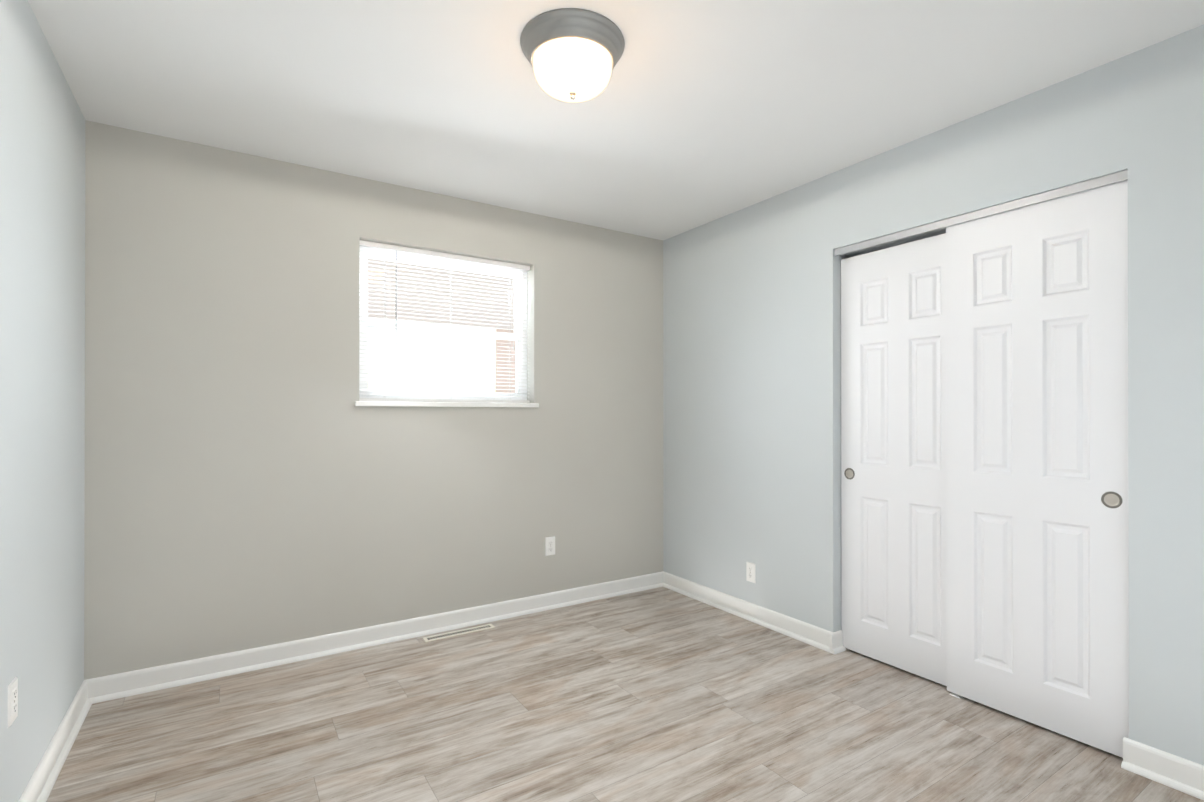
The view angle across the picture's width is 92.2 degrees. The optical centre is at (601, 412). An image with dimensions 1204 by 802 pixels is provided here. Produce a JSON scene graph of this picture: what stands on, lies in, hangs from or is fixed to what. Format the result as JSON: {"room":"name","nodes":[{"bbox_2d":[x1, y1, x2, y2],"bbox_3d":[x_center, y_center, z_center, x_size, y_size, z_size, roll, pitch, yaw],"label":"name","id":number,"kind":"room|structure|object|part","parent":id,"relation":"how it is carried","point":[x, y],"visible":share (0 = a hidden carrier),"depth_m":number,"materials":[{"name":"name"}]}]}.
{"room":"empty bedroom","nodes":[
{"label":"empty bedroom","id":0,"kind":"room"},
{"bbox_2d":[0,0,84,801],"bbox_3d":[-1.202,-0.013,0.822,0.120,2.440,3.740,0,0,-33],"label":"wall","id":1,"kind":"structure","parent":0,"point":[42,315],"depth_m":1.83,"materials":[{"name":"grey paint"}]},
{"bbox_2d":[8,677,17,726],"bbox_3d":[-1.637,0.802,1.611,0.008,0.114,0.070,0,0,-33],"label":"outlet","id":2,"kind":"object","parent":1,"relation":"attached to","point":[12,700],"visible":1,"depth_m":1.60,"materials":[{"name":"white plastic"}]},
{"bbox_2d":[18,680,91,801],"bbox_3d":[-1.171,1.159,0.910,0.030,0.096,3.620,0,0,-33],"label":"baseboard","id":3,"kind":"structure","parent":1,"relation":"attached to","point":[41,783],"depth_m":1.99,"materials":[{"name":"white paint"}]},
{"bbox_2d":[84,120,662,679],"bbox_3d":[-0.909,-0.006,3.332,3.336,2.440,0.160,0,0,-33],"label":"wall","id":4,"kind":"structure","parent":0,"point":[256,476],"depth_m":2.88,"materials":[{"name":"grey paint"}]},
{"bbox_2d":[86,571,662,703],"bbox_3d":[-0.857,1.166,3.249,3.096,0.096,0.030,0,0,-33],"label":"baseboard","id":5,"kind":"structure","parent":4,"relation":"attached to","point":[126,684],"depth_m":2.94,"materials":[{"name":"white paint"}]},
{"bbox_2d":[359,246,526,402],"bbox_3d":[-0.905,-0.487,3.387,1.006,0.853,0.054,0,0,-33],"label":"window","id":6,"kind":"structure","parent":4,"relation":"in","point":[364,392],"depth_m":3.35,"materials":[{"name":"white plastic"}]},
{"bbox_2d":[359,240,529,402],"bbox_3d":[-0.865,-0.488,3.325,0.990,0.847,0.039,0,0,-33],"label":"window blinds","id":7,"kind":"object","parent":6,"relation":"attached to","point":[389,247],"visible":0.88,"depth_m":3.30,"materials":[{"name":"white plastic"}]},
{"bbox_2d":[355,401,538,407],"bbox_3d":[-0.861,-0.048,3.317,1.050,0.026,0.127,0,0,-33],"label":"window sill","id":8,"kind":"structure","parent":4,"relation":"attached to","point":[419,404],"depth_m":3.22,"materials":[{"name":"white paint"}]},
{"bbox_2d":[545,536,554,555],"bbox_3d":[-0.321,0.830,3.610,0.070,0.114,0.008,0,0,-33],"label":"outlet","id":9,"kind":"object","parent":4,"relation":"attached to","point":[549,545],"visible":1,"depth_m":3.61,"materials":[{"name":"white plastic"}]},
{"bbox_2d":[28,0,1203,239],"bbox_3d":[0.408,-1.280,1.960,4.056,0.100,3.900,0,0,-33],"label":"ceiling","id":10,"kind":"structure","parent":0,"point":[696,114],"depth_m":2.16,"materials":[{"name":"paint"}]},
{"bbox_2d":[520,8,624,102],"bbox_3d":[-0.098,-1.137,1.931,0.347,0.186,0.347,0,0,-33],"label":"ceiling lamp","id":11,"kind":"object","parent":10,"relation":"attached to","point":[538,31],"depth_m":1.83,"materials":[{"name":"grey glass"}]},
{"bbox_3d":[-0.098,-1.118,1.931,0.267,0.106,0.267,0,0,-33],"label":"flush-mount lamp shade","id":12,"kind":"part","parent":11,"relation":"part of","materials":[{"name":"white glass"}]},
{"bbox_3d":[-0.098,-1.056,1.931,0.022,0.024,0.022,0,0,-33],"label":"flush-mount lamp cap","id":13,"kind":"part","parent":11,"relation":"part of","materials":[{"name":"metal"}]},
{"bbox_2d":[46,587,1203,801],"bbox_3d":[0.408,1.260,1.953,4.056,0.100,3.900,0,0,-33],"label":"floor","id":14,"kind":"structure","parent":0,"point":[661,694],"depth_m":2.21,"materials":[{"name":"laminate"}]},
{"bbox_2d":[423,624,494,641],"bbox_3d":[-0.785,1.212,3.197,0.390,0.004,0.060,0,0,-33],"label":"floor vent","id":15,"kind":"object","parent":14,"relation":"in","point":[456,633],"visible":1,"depth_m":3.19,"materials":[{"name":"white metal"}]},
{"bbox_2d":[949,693,962,697],"bbox_3d":[1.541,1.206,2.498,0.082,0.011,0.040,0,0,-33],"label":"floor guide","id":16,"kind":"object","parent":14,"relation":"attached to","point":[955,695],"depth_m":2.48,"materials":[{"name":"white paint"}]},
{"bbox_2d":[888,233,944,247],"bbox_3d":[2.155,-0.007,2.898,0.100,2.440,1.653,0,0,-33],"label":"wall","id":17,"kind":"structure","parent":0,"point":[919,239],"depth_m":3.32,"materials":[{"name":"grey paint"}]},
{"bbox_2d":[663,25,1203,764],"bbox_3d":[1.500,-0.008,2.567,0.120,2.440,3.740,0,0,-33],"label":"wall","id":18,"kind":"structure","parent":0,"point":[751,383],"depth_m":2.63,"materials":[{"name":"grey paint"}]},
{"bbox_2d":[663,571,834,652],"bbox_3d":[0.797,1.167,3.514,0.030,0.096,1.380,0,0,-33],"label":"baseboard","id":19,"kind":"structure","parent":18,"relation":"attached to","point":[809,634],"depth_m":3.38,"materials":[{"name":"white paint"}]},
{"bbox_2d":[746,562,755,583],"bbox_3d":[0.876,0.940,3.413,0.008,0.114,0.070,0,0,-33],"label":"outlet","id":20,"kind":"object","parent":18,"relation":"attached to","point":[750,572],"visible":1,"depth_m":3.41,"materials":[{"name":"white plastic"}]},
{"bbox_2d":[830,630,845,653],"bbox_3d":[1.200,1.165,2.947,0.091,0.096,0.030,0,0,-33],"label":"baseboard","id":21,"kind":"structure","parent":18,"relation":"attached to","point":[836,643],"depth_m":2.94,"materials":[{"name":"white paint"}]},
{"bbox_2d":[834,170,1127,257],"bbox_3d":[1.539,-0.821,2.503,0.095,0.033,1.149,0,0,-33],"label":"door track","id":22,"kind":"object","parent":18,"relation":"attached to","point":[917,233],"visible":0.71,"depth_m":2.43,"materials":[{"name":"silver metal"}]},
{"bbox_2d":[841,233,946,685],"bbox_3d":[1.411,0.205,2.739,0.034,1.992,0.605,0,0,-33],"label":"closet door","id":23,"kind":"structure","parent":22,"relation":"hanging from","point":[894,489],"depth_m":2.74,"materials":[{"name":"white paint"}]},
{"bbox_2d":[844,468,854,478],"bbox_3d":[1.257,0.308,2.943,0.003,0.060,0.060,0,0,-33],"label":"handle","id":24,"kind":"object","parent":23,"relation":"attached to","point":[849,473],"visible":1,"depth_m":2.94,"materials":[{"name":"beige metal"}]},
{"bbox_2d":[946,180,1128,757],"bbox_3d":[1.670,0.196,2.264,0.034,2.006,0.605,0,0,-33],"label":"closet door","id":25,"kind":"structure","parent":22,"relation":"hanging from","point":[1037,456],"depth_m":2.21,"materials":[{"name":"white paint"}]},
{"bbox_2d":[1101,491,1121,507],"bbox_3d":[1.794,0.306,2.039,0.003,0.060,0.060,0,0,-33],"label":"handle","id":26,"kind":"object","parent":25,"relation":"attached to","point":[1110,499],"visible":1,"depth_m":2.04,"materials":[{"name":"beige metal"}]},
{"bbox_2d":[1121,737,1203,799],"bbox_3d":[2.085,1.161,1.519,0.030,0.096,1.110,0,0,-33],"label":"baseboard","id":27,"kind":"structure","parent":18,"relation":"attached to","point":[1186,776],"depth_m":1.90,"materials":[{"name":"white paint"}]},
{"label":"outside","id":28,"kind":"structure","parent":0,"visible":0},
{"bbox_2d":[368,258,514,329],"bbox_3d":[-0.956,-1.080,5.162,7.000,0.200,2.920,0,0,-33],"label":"soffit","id":29,"kind":"structure","parent":28,"point":[409,317],"depth_m":5.27,"materials":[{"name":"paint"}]},
{"bbox_2d":[495,329,515,392],"bbox_3d":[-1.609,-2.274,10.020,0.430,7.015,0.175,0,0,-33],"label":"building","id":30,"kind":"structure","parent":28,"point":[503,361],"depth_m":9.91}
]}

